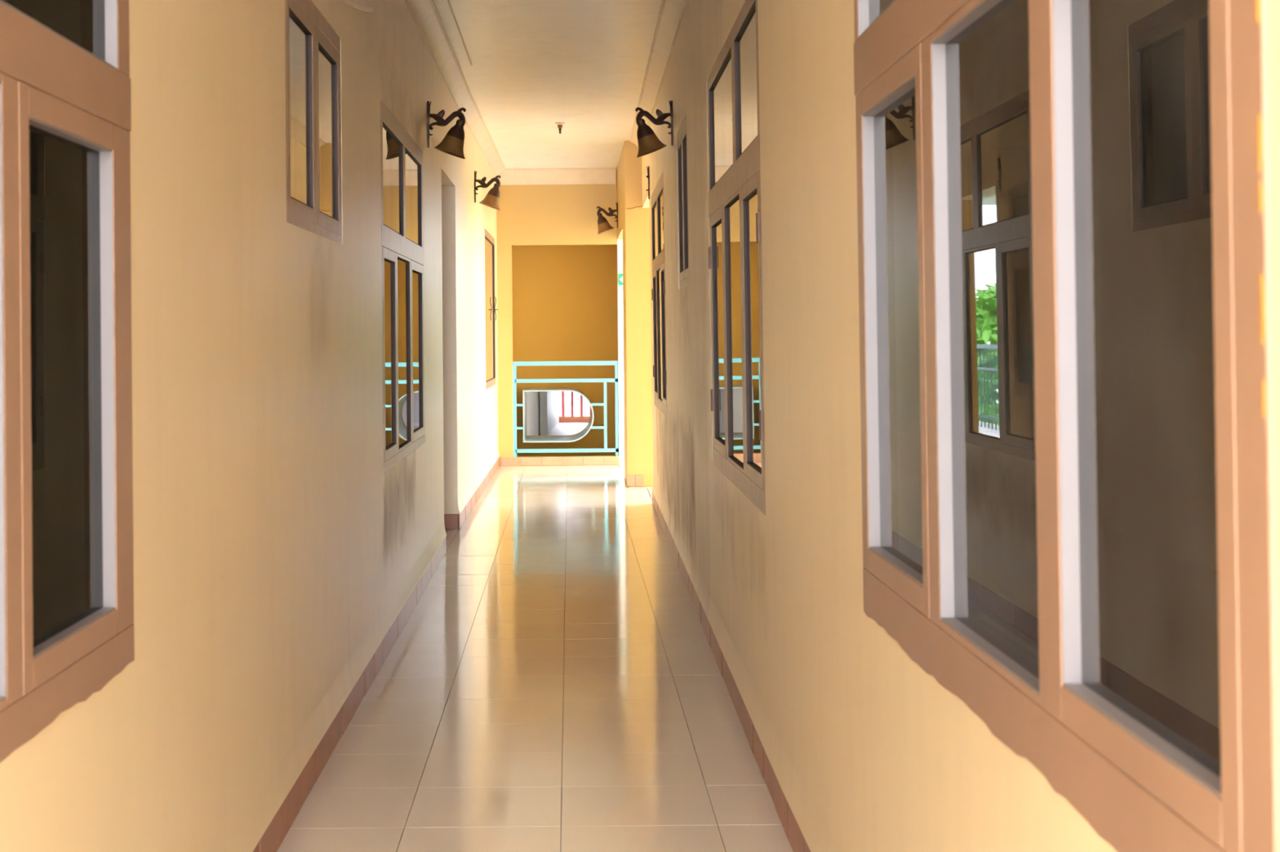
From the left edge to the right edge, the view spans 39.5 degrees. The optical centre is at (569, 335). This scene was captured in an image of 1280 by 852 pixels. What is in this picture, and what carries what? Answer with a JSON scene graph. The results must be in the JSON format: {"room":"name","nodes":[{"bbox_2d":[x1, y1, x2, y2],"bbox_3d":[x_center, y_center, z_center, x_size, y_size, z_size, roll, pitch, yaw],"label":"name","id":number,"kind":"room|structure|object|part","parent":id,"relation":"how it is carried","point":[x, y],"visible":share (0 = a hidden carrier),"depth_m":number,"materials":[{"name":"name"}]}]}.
{"room":"building corridor","nodes":[
{"label":"building corridor","id":0,"kind":"room"},
{"bbox_2d":[0,0,498,851],"bbox_3d":[-0.815,-0.200,8.070,0.242,2.920,18.140,0,0,0],"label":"wall","id":1,"kind":"structure","parent":0,"point":[271,535],"depth_m":4.05,"materials":[{"name":"yellow paint"}]},
{"bbox_2d":[0,0,134,763],"bbox_3d":[-0.762,-0.190,1.985,0.064,1.481,1.970,0,0,0],"label":"window","id":2,"kind":"structure","parent":1,"relation":"in","point":[67,576],"depth_m":2.62,"materials":[{"name":"brown paint"}]},
{"bbox_3d":[-0.765,-0.334,2.005,0.062,0.012,0.590,0,0,0],"label":"packing rail","id":3,"kind":"part","parent":2,"relation":"part of","materials":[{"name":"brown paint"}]},
{"bbox_3d":[-0.758,0.476,2.005,0.062,0.012,0.590,0,0,0],"label":"packing rail","id":4,"kind":"part","parent":2,"relation":"part of","materials":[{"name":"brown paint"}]},
{"bbox_3d":[-0.756,-0.635,2.458,0.001,0.406,0.874,0,0,0],"label":"pane","id":5,"kind":"part","parent":2,"relation":"part of","materials":[{"name":"clear glass"}]},
{"bbox_3d":[-0.751,0.071,2.633,0.001,0.736,0.444,0,0,0],"label":"pane","id":6,"kind":"part","parent":2,"relation":"part of","materials":[{"name":"clear glass"}]},
{"bbox_3d":[-0.758,0.517,1.985,0.062,0.068,1.970,0,0,0],"label":"rail","id":7,"kind":"part","parent":2,"relation":"part of","materials":[{"name":"brown paint"}]},
{"bbox_2d":[284,0,342,244],"bbox_3d":[-0.770,-0.624,5.200,0.063,0.682,1.140,0,0,0],"label":"window","id":8,"kind":"structure","parent":1,"relation":"in","point":[312,46],"depth_m":5.13,"materials":[{"name":"brown paint"}]},
{"bbox_3d":[-0.750,-0.618,4.915,0.001,0.503,0.428,0,0,0],"label":"pane","id":9,"kind":"part","parent":8,"relation":"part of","materials":[{"name":"clear glass"}]},
{"bbox_3d":[-0.768,-0.303,5.200,0.062,0.039,1.140,0,0,0],"label":"rail","id":10,"kind":"part","parent":8,"relation":"part of","materials":[{"name":"brown paint"}]},
{"bbox_3d":[-0.773,-0.939,5.200,0.062,0.052,1.140,0,0,0],"label":"head rail","id":11,"kind":"part","parent":8,"relation":"part of","materials":[{"name":"brown paint"}]},
{"bbox_3d":[-0.750,-0.618,5.470,0.001,0.503,0.438,0,0,0],"label":"pane","id":12,"kind":"part","parent":8,"relation":"part of","materials":[{"name":"clear glass"}]},
{"bbox_2d":[342,0,373,12],"bbox_3d":[-0.726,-1.137,6.011,0.041,0.169,1.222,0,0,0],"label":"loose cable","id":13,"kind":"object","parent":1,"relation":"attached to","point":[350,2],"visible":1,"depth_m":5.96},
{"bbox_2d":[219,446,499,851],"bbox_3d":[-0.698,1.209,8.064,0.052,0.099,18.128,0,0,0],"label":"baseboard","id":14,"kind":"structure","parent":1,"relation":"attached to","point":[272,839],"depth_m":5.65,"materials":[{"name":"tile"}]},
{"bbox_2d":[380,99,425,472],"bbox_3d":[-0.766,-0.189,7.985,0.064,1.482,2.030,0,0,0],"label":"window","id":15,"kind":"structure","parent":1,"relation":"in","point":[401,157],"depth_m":7.88,"materials":[{"name":"brown paint"}]},
{"bbox_3d":[-0.744,0.075,7.295,0.001,0.768,0.448,0,0,0],"label":"pane","id":16,"kind":"part","parent":15,"relation":"part of","materials":[{"name":"clear glass"}]},
{"bbox_3d":[-0.750,-0.648,7.495,0.001,0.411,0.868,0,0,0],"label":"pane","id":17,"kind":"part","parent":15,"relation":"part of","materials":[{"name":"clear glass"}]},
{"bbox_3d":[-0.773,-0.893,7.985,0.062,0.074,2.030,0,0,0],"label":"head rail","id":18,"kind":"part","parent":15,"relation":"part of","materials":[{"name":"brown paint"}]},
{"bbox_3d":[-0.744,0.075,7.925,0.001,0.828,0.588,0,0,0],"label":"pane","id":19,"kind":"part","parent":15,"relation":"part of","materials":[{"name":"clear glass"}]},
{"bbox_3d":[-0.769,-0.346,7.925,0.062,0.012,0.590,0,0,0],"label":"packing rail","id":20,"kind":"part","parent":15,"relation":"part of","materials":[{"name":"brown paint"}]},
{"bbox_3d":[-0.762,0.527,7.985,0.062,0.049,2.030,0,0,0],"label":"rail","id":21,"kind":"part","parent":15,"relation":"part of","materials":[{"name":"brown paint"}]},
{"bbox_3d":[-0.762,0.496,7.925,0.062,0.012,0.590,0,0,0],"label":"packing rail","id":22,"kind":"part","parent":15,"relation":"part of","materials":[{"name":"brown paint"}]},
{"bbox_3d":[-0.750,-0.648,8.470,0.001,0.411,0.878,0,0,0],"label":"pane","id":23,"kind":"part","parent":15,"relation":"part of","materials":[{"name":"clear glass"}]},
{"bbox_3d":[-0.744,0.075,8.615,0.001,0.768,0.568,0,0,0],"label":"pane","id":24,"kind":"part","parent":15,"relation":"part of","materials":[{"name":"clear glass"}]},
{"bbox_2d":[426,101,466,159],"bbox_3d":[-0.643,-1.076,9.300,0.207,0.303,0.173,0,0,0],"label":"wall lamp","id":25,"kind":"object","parent":1,"relation":"attached to","point":[452,144],"visible":1,"depth_m":9.28,"materials":[{"name":"brown metal"}]},
{"bbox_3d":[-0.738,-1.105,9.300,0.010,0.243,0.060,0,0,0],"label":"plate","id":26,"kind":"part","parent":25,"relation":"part of","materials":[{"name":"brown metal"}]},
{"bbox_3d":[-0.640,-1.126,9.300,0.194,0.098,0.036,0,0,0],"label":"arm","id":27,"kind":"part","parent":25,"relation":"part of","materials":[{"name":"brown metal"}]},
{"bbox_3d":[-0.625,-1.002,9.300,0.163,0.154,0.173,0,0,0],"label":"lamp shade","id":28,"kind":"part","parent":25,"relation":"part of","materials":[{"name":"brown metal"}]},
{"bbox_2d":[404,0,506,176],"bbox_3d":[-0.678,-1.558,8.020,0.136,0.085,18.040,0,0,0],"label":"crown molding","id":29,"kind":"structure","parent":1,"relation":"attached to","point":[424,13],"depth_m":10.48,"materials":[{"name":"white paint"}]},
{"bbox_2d":[447,0,472,65],"bbox_3d":[-0.583,-1.600,4.760,0.022,0.010,11.480,0,0,0],"label":"trim","id":30,"kind":"structure","parent":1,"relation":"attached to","point":[457,25],"depth_m":9.46,"materials":[{"name":"white paint"}]},
{"bbox_2d":[474,170,500,210],"bbox_3d":[-0.628,-1.111,13.620,0.207,0.303,0.173,0,0,0],"label":"wall lamp","id":31,"kind":"object","parent":1,"relation":"attached to","point":[491,200],"visible":1,"depth_m":13.60,"materials":[{"name":"brown metal"}]},
{"bbox_3d":[-0.722,-1.140,13.620,0.010,0.243,0.060,0,0,0],"label":"plate","id":32,"kind":"part","parent":31,"relation":"part of","materials":[{"name":"brown metal"}]},
{"bbox_3d":[-0.625,-1.161,13.620,0.194,0.098,0.036,0,0,0],"label":"arm","id":33,"kind":"part","parent":31,"relation":"part of","materials":[{"name":"brown metal"}]},
{"bbox_3d":[-0.610,-1.037,13.620,0.163,0.154,0.173,0,0,0],"label":"lamp shade","id":34,"kind":"part","parent":31,"relation":"part of","materials":[{"name":"brown metal"}]},
{"bbox_2d":[484,228,497,389],"bbox_3d":[-0.721,-0.220,15.875,0.095,1.381,1.750,0,0,0],"label":"window","id":35,"kind":"structure","parent":1,"relation":"in","point":[490,306],"depth_m":16.02,"materials":[{"name":"brown paint"}]},
{"bbox_3d":[-0.716,-0.225,15.875,0.012,1.248,1.628,0,0,0],"label":"pane","id":36,"kind":"part","parent":35,"relation":"part of","materials":[{"name":"clear glass"}]},
{"bbox_3d":[-0.732,0.457,15.875,0.062,0.029,1.750,0,0,0],"label":"rail","id":37,"kind":"part","parent":35,"relation":"part of","materials":[{"name":"brown paint"}]},
{"bbox_3d":[-0.684,-0.251,16.600,0.032,0.222,0.012,0,0,0],"label":"handle","id":38,"kind":"part","parent":35,"relation":"part of","materials":[{"name":"brown metal"}]},
{"bbox_2d":[444,514,457,529],"bbox_3d":[-0.818,1.211,11.545,0.206,0.098,0.009,0,0,0],"label":"baseboard","id":39,"kind":"structure","parent":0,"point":[451,521],"depth_m":11.54,"materials":[{"name":"tile"}]},
{"bbox_2d":[276,465,793,851],"bbox_3d":[0.035,1.323,8.030,1.950,0.141,18.460,0,0,0],"label":"floor","id":40,"kind":"structure","parent":0,"point":[556,683],"depth_m":5.95,"materials":[{"name":"tile"}]},
{"bbox_2d":[526,391,559,435],"bbox_3d":[-0.409,0.517,22.045,0.150,1.520,7.925,0,0,3],"label":"wall","id":41,"kind":"structure","parent":0,"point":[532,397],"depth_m":21.05,"materials":[{"name":"white paint"}]},
{"bbox_2d":[539,391,547,435],"bbox_3d":[-0.312,0.540,21.350,0.088,1.468,0.300,0,0,0],"label":"pilaster","id":42,"kind":"object","parent":41,"relation":"attached to","point":[543,395],"visible":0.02,"depth_m":21.20,"materials":[{"name":"grey paint"}]},
{"bbox_2d":[432,0,662,168],"bbox_3d":[-0.113,-1.680,8.470,1.800,0.150,18.940,0,0,0],"label":"ceiling","id":43,"kind":"structure","parent":0,"point":[538,64],"depth_m":10.73,"materials":[{"name":"white paint"}]},
{"bbox_2d":[555,121,564,133],"bbox_3d":[-0.070,-1.563,13.400,0.076,0.083,0.076,0,0,0],"label":"holder","id":44,"kind":"object","parent":43,"relation":"attached to","point":[559,124],"visible":1,"depth_m":13.39,"materials":[{"name":"white paint"}]},
{"bbox_2d":[496,168,624,466],"bbox_3d":[0.138,-0.207,17.200,1.720,2.920,0.120,0,0,0],"label":"wall","id":45,"kind":"structure","parent":0,"point":[529,215],"depth_m":17.14,"materials":[{"name":"paint"}]},
{"bbox_2d":[497,167,616,185],"bbox_3d":[-0.122,-1.530,17.092,1.140,0.149,0.095,0,0,0],"label":"crown molding","id":46,"kind":"structure","parent":45,"relation":"attached to","point":[606,175],"depth_m":17.10,"materials":[{"name":"white paint"}]},
{"bbox_2d":[500,456,617,466],"bbox_3d":[-0.103,1.212,17.134,1.125,0.085,0.011,0,0,0],"label":"baseboard","id":47,"kind":"structure","parent":45,"relation":"attached to","point":[585,460],"depth_m":17.13,"materials":[{"name":"tile"}]},
{"bbox_2d":[512,360,618,457],"bbox_3d":[-0.036,0.709,17.549,1.016,0.919,0.805,0,0,0],"label":"railing","id":48,"kind":"object","parent":45,"relation":"attached to","point":[571,438],"visible":1,"depth_m":17.15,"materials":[{"name":"teal metal"}]},
{"bbox_3d":[-0.527,0.733,17.170,0.034,0.879,0.036,0,0,0],"label":"post","id":49,"kind":"part","parent":48,"relation":"part of","materials":[{"name":"teal metal"}]},
{"bbox_3d":[-0.038,0.269,17.170,1.010,0.040,0.048,0,0,0],"label":"rail","id":50,"kind":"part","parent":48,"relation":"part of","materials":[{"name":"teal metal"}]},
{"bbox_3d":[-0.029,0.436,17.170,0.995,0.034,0.036,0,0,0],"label":"rail","id":51,"kind":"part","parent":48,"relation":"part of","materials":[{"name":"teal metal"}]},
{"bbox_3d":[-0.024,1.112,17.170,0.995,0.034,0.036,0,0,0],"label":"rail","id":52,"kind":"part","parent":48,"relation":"part of","materials":[{"name":"teal metal"}]},
{"bbox_3d":[0.348,0.771,17.170,0.028,0.642,0.036,0,0,0],"label":"post","id":53,"kind":"part","parent":48,"relation":"part of","materials":[{"name":"teal metal"}]},
{"bbox_3d":[0.458,0.725,17.170,0.028,0.879,0.036,0,0,0],"label":"post","id":54,"kind":"part","parent":48,"relation":"part of","materials":[{"name":"teal metal"}]},
{"bbox_2d":[618,273,622,284],"bbox_3d":[0.535,-0.540,17.133,0.122,0.110,0.012,0,0,0],"label":"exit sign","id":55,"kind":"object","parent":45,"relation":"attached to","point":[620,275],"visible":0.27,"depth_m":17.13,"materials":[{"name":"green plastic"}]},
{"bbox_2d":[511,244,618,456],"bbox_3d":[-0.049,0.104,18.010,1.800,2.900,0.120,0,0,0],"label":"wall","id":56,"kind":"structure","parent":0,"point":[565,301],"depth_m":17.95,"materials":[{"name":"paint"}]},
{"bbox_2d":[547,422,588,435],"bbox_3d":[0.261,1.362,23.045,3.500,0.180,9.910,0,0,0],"label":"floor","id":57,"kind":"structure","parent":0,"point":[561,428],"depth_m":24.21,"materials":[{"name":"white tile"}]},
{"bbox_2d":[559,391,591,422],"bbox_3d":[0.172,0.822,26.000,0.670,0.899,0.100,0,0,0],"label":"frame","id":58,"kind":"object","parent":57,"relation":"on","point":[581,419],"visible":0.31,"depth_m":25.98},
{"bbox_3d":[-0.094,0.800,26.005,0.048,0.770,0.050,0,0,0],"label":"post","id":59,"kind":"part","parent":58,"relation":"part of","materials":[{"name":"red metal"}]},
{"bbox_3d":[0.041,0.799,26.005,0.048,0.770,0.050,0,0,0],"label":"post","id":60,"kind":"part","parent":58,"relation":"part of","materials":[{"name":"red metal"}]},
{"bbox_3d":[0.175,1.227,26.000,0.670,0.089,0.100,0,0,0],"label":"sill","id":61,"kind":"part","parent":58,"relation":"part of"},
{"bbox_3d":[0.176,0.798,26.005,0.048,0.770,0.050,0,0,0],"label":"post","id":62,"kind":"part","parent":58,"relation":"part of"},
{"bbox_2d":[559,391,589,416],"bbox_3d":[0.404,0.451,26.110,1.800,1.640,0.100,0,0,0],"label":"wall","id":63,"kind":"structure","parent":0,"point":[559,392],"depth_m":26.06,"materials":[{"name":"white paint"}]},
{"bbox_2d":[617,0,1279,851],"bbox_3d":[0.605,-0.211,8.070,0.368,2.920,18.141,0,0,0],"label":"wall","id":64,"kind":"structure","parent":0,"point":[887,758],"depth_m":3.95,"materials":[{"name":"yellow paint"}]},
{"bbox_2d":[596,202,617,234],"bbox_3d":[0.362,-1.109,16.850,0.207,0.303,0.173,0,0,0],"label":"wall lamp","id":65,"kind":"object","parent":64,"relation":"attached to","point":[603,224],"visible":1,"depth_m":16.83,"materials":[{"name":"brown metal"}]},
{"bbox_3d":[0.345,-1.034,16.850,0.163,0.154,0.173,0,0,0],"label":"lamp shade","id":66,"kind":"part","parent":65,"relation":"part of","materials":[{"name":"brown metal"}]},
{"bbox_3d":[0.358,-1.159,16.850,0.194,0.098,0.036,0,0,0],"label":"arm","id":67,"kind":"part","parent":65,"relation":"part of","materials":[{"name":"brown metal"}]},
{"bbox_3d":[0.456,-1.139,16.850,0.010,0.243,0.060,0,0,0],"label":"plate","id":68,"kind":"part","parent":65,"relation":"part of","materials":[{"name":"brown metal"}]},
{"bbox_2d":[626,475,643,486],"bbox_3d":[0.540,1.201,14.674,0.138,0.097,0.010,0,0,0],"label":"baseboard","id":69,"kind":"object","parent":64,"relation":"attached to","point":[631,480],"visible":1,"depth_m":14.67,"materials":[{"name":"tile"}]},
{"bbox_2d":[645,165,649,199],"bbox_3d":[0.576,-1.120,13.030,0.032,0.243,0.060,0,0,0],"label":"bracket","id":70,"kind":"object","parent":64,"relation":"attached to","point":[648,169],"visible":1,"depth_m":13.02,"materials":[{"name":"brown metal"}]},
{"bbox_3d":[0.583,-1.120,13.030,0.010,0.243,0.060,0,0,0],"label":"plate","id":71,"kind":"part","parent":70,"relation":"part of","materials":[{"name":"brown metal"}]},
{"bbox_2d":[635,100,673,156],"bbox_3d":[0.459,-1.114,9.580,0.207,0.303,0.173,0,0,0],"label":"wall lamp","id":72,"kind":"object","parent":64,"relation":"attached to","point":[648,142],"visible":1,"depth_m":9.56,"materials":[{"name":"brown metal"}]},
{"bbox_3d":[0.442,-1.040,9.580,0.163,0.154,0.173,0,0,0],"label":"lamp shade","id":73,"kind":"part","parent":72,"relation":"part of","materials":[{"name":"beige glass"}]},
{"bbox_3d":[0.456,-1.165,9.580,0.194,0.098,0.036,0,0,0],"label":"arm","id":74,"kind":"part","parent":72,"relation":"part of","materials":[{"name":"brown metal"}]},
{"bbox_3d":[0.553,-1.145,9.580,0.010,0.243,0.060,0,0,0],"label":"plate","id":75,"kind":"part","parent":72,"relation":"part of","materials":[{"name":"brown metal"}]},
{"bbox_2d":[629,0,688,147],"bbox_3d":[0.488,-1.567,6.840,0.126,0.085,15.680,0,0,0],"label":"crown molding","id":76,"kind":"structure","parent":64,"relation":"attached to","point":[672,11],"depth_m":9.90,"materials":[{"name":"white paint"}]},
{"bbox_2d":[651,171,666,417],"bbox_3d":[0.622,-0.245,11.800,0.077,1.511,2.001,0,0,0],"label":"window","id":77,"kind":"structure","parent":64,"relation":"in","point":[658,291],"depth_m":11.83,"materials":[{"name":"brown paint"}]},
{"bbox_3d":[0.599,-0.721,12.280,0.003,0.376,0.838,0,0,0],"label":"pane","id":78,"kind":"part","parent":77,"relation":"part of","materials":[{"name":"clear glass"}]},
{"bbox_3d":[0.612,-0.006,12.445,0.006,0.808,0.508,0,0,0],"label":"pane","id":79,"kind":"part","parent":77,"relation":"part of","materials":[{"name":"clear glass"}]},
{"bbox_3d":[0.612,-0.956,11.800,0.063,0.089,2.001,0,0,0],"label":"head rail","id":80,"kind":"part","parent":77,"relation":"part of","materials":[{"name":"brown paint"}]},
{"bbox_3d":[0.606,-0.006,11.780,0.007,0.868,0.598,0,0,0],"label":"pane","id":81,"kind":"part","parent":77,"relation":"part of","materials":[{"name":"clear glass"}]},
{"bbox_3d":[0.635,0.476,11.800,0.080,0.068,2.000,0,0,0],"label":"rail","id":82,"kind":"part","parent":77,"relation":"part of","materials":[{"name":"brown paint"}]},
{"bbox_3d":[0.591,-0.721,11.320,0.003,0.376,0.838,0,0,0],"label":"pane","id":83,"kind":"part","parent":77,"relation":"part of","materials":[{"name":"clear glass"}]},
{"bbox_3d":[0.600,-0.006,11.130,0.006,0.808,0.458,0,0,0],"label":"pane","id":84,"kind":"part","parent":77,"relation":"part of","materials":[{"name":"clear glass"}]},
{"bbox_2d":[676,114,688,288],"bbox_3d":[0.593,-0.641,8.790,0.069,0.819,0.921,0,0,0],"label":"window","id":85,"kind":"structure","parent":64,"relation":"in","point":[682,140],"depth_m":8.77,"materials":[{"name":"brown paint"}]},
{"bbox_3d":[0.587,-1.027,8.790,0.062,0.047,0.921,0,0,0],"label":"head rail","id":86,"kind":"part","parent":85,"relation":"part of","materials":[{"name":"brown paint"}]},
{"bbox_3d":[0.574,-0.641,9.010,0.005,0.638,0.318,0,0,0],"label":"pane","id":87,"kind":"part","parent":85,"relation":"part of","materials":[{"name":"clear glass"}]},
{"bbox_3d":[0.599,-0.255,8.790,0.062,0.047,0.921,0,0,0],"label":"rail","id":88,"kind":"part","parent":85,"relation":"part of","materials":[{"name":"brown paint"}]},
{"bbox_3d":[0.571,-0.640,8.585,0.005,0.638,0.328,0,0,0],"label":"pane","id":89,"kind":"part","parent":85,"relation":"part of","materials":[{"name":"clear glass"}]},
{"bbox_2d":[706,0,765,515],"bbox_3d":[0.572,-0.246,5.950,0.077,1.510,2.041,0,0,0],"label":"window","id":90,"kind":"structure","parent":64,"relation":"in","point":[735,248],"depth_m":5.77,"materials":[{"name":"brown paint"}]},
{"bbox_3d":[0.562,-0.013,6.595,0.006,0.813,0.528,0,0,0],"label":"pane","id":91,"kind":"part","parent":90,"relation":"part of","materials":[{"name":"clear glass"}]},
{"bbox_3d":[0.548,-0.755,6.355,0.003,0.386,1.048,0,0,0],"label":"pane","id":92,"kind":"part","parent":90,"relation":"part of","materials":[{"name":"clear glass"}]},
{"bbox_3d":[0.562,-0.976,5.950,0.062,0.049,2.041,0,0,0],"label":"head rail","id":93,"kind":"part","parent":90,"relation":"part of","materials":[{"name":"brown paint"}]},
{"bbox_3d":[0.570,-0.457,5.920,0.067,0.012,0.600,0,0,0],"label":"packing rail","id":94,"kind":"part","parent":90,"relation":"part of","materials":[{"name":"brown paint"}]},
{"bbox_3d":[0.556,-0.013,5.920,0.007,0.873,0.598,0,0,0],"label":"pane","id":95,"kind":"part","parent":90,"relation":"part of","materials":[{"name":"clear glass"}]},
{"bbox_3d":[0.584,0.430,5.920,0.067,0.012,0.600,0,0,0],"label":"packing rail","id":96,"kind":"part","parent":90,"relation":"part of","materials":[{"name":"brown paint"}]},
{"bbox_3d":[0.585,0.473,5.950,0.080,0.072,2.040,0,0,0],"label":"rail","id":97,"kind":"part","parent":90,"relation":"part of","materials":[{"name":"brown paint"}]},
{"bbox_3d":[0.539,-0.755,5.360,0.003,0.386,0.718,0,0,0],"label":"pane","id":98,"kind":"part","parent":90,"relation":"part of","materials":[{"name":"clear glass"}]},
{"bbox_3d":[0.550,-0.013,5.265,0.006,0.813,0.468,0,0,0],"label":"pane","id":99,"kind":"part","parent":90,"relation":"part of","materials":[{"name":"clear glass"}]},
{"bbox_2d":[651,478,837,851],"bbox_3d":[0.569,1.199,6.100,0.040,0.099,14.200,0,0,0],"label":"baseboard","id":100,"kind":"structure","parent":64,"relation":"attached to","point":[797,842],"depth_m":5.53,"materials":[{"name":"tile"}]},
{"bbox_2d":[853,0,1278,851],"bbox_3d":[0.557,-0.245,2.301,0.073,1.511,1.898,0,0,0],"label":"window","id":101,"kind":"structure","parent":64,"relation":"in","point":[1063,206],"depth_m":1.90,"materials":[{"name":"brown paint"}]},
{"bbox_3d":[0.539,-0.728,2.772,0.003,0.381,0.883,0,0,0],"label":"pane","id":102,"kind":"part","parent":101,"relation":"part of","materials":[{"name":"clear glass"}]},
{"bbox_3d":[0.550,-0.007,2.937,0.006,0.775,0.492,0,0,0],"label":"pane","id":103,"kind":"part","parent":101,"relation":"part of","materials":[{"name":"clear glass"}]},
{"bbox_3d":[0.554,-0.431,2.303,0.062,0.012,0.545,0,0,0],"label":"packing rail","id":104,"kind":"part","parent":101,"relation":"part of","materials":[{"name":"brown paint"}]},
{"bbox_3d":[0.568,0.417,2.303,0.062,0.012,0.545,0,0,0],"label":"packing rail","id":105,"kind":"part","parent":101,"relation":"part of","materials":[{"name":"brown paint"}]},
{"bbox_3d":[0.550,-0.007,2.303,0.007,0.835,0.543,0,0,0],"label":"pane","id":106,"kind":"part","parent":101,"relation":"part of","materials":[{"name":"clear glass"}]},
{"bbox_3d":[0.568,0.467,2.301,0.062,0.086,1.898,0,0,0],"label":"rail","id":107,"kind":"part","parent":101,"relation":"part of","materials":[{"name":"brown paint"}]},
{"bbox_3d":[0.550,-0.007,1.698,0.006,0.775,0.473,0,0,0],"label":"pane","id":108,"kind":"part","parent":101,"relation":"part of","materials":[{"name":"clear glass"}]}
]}

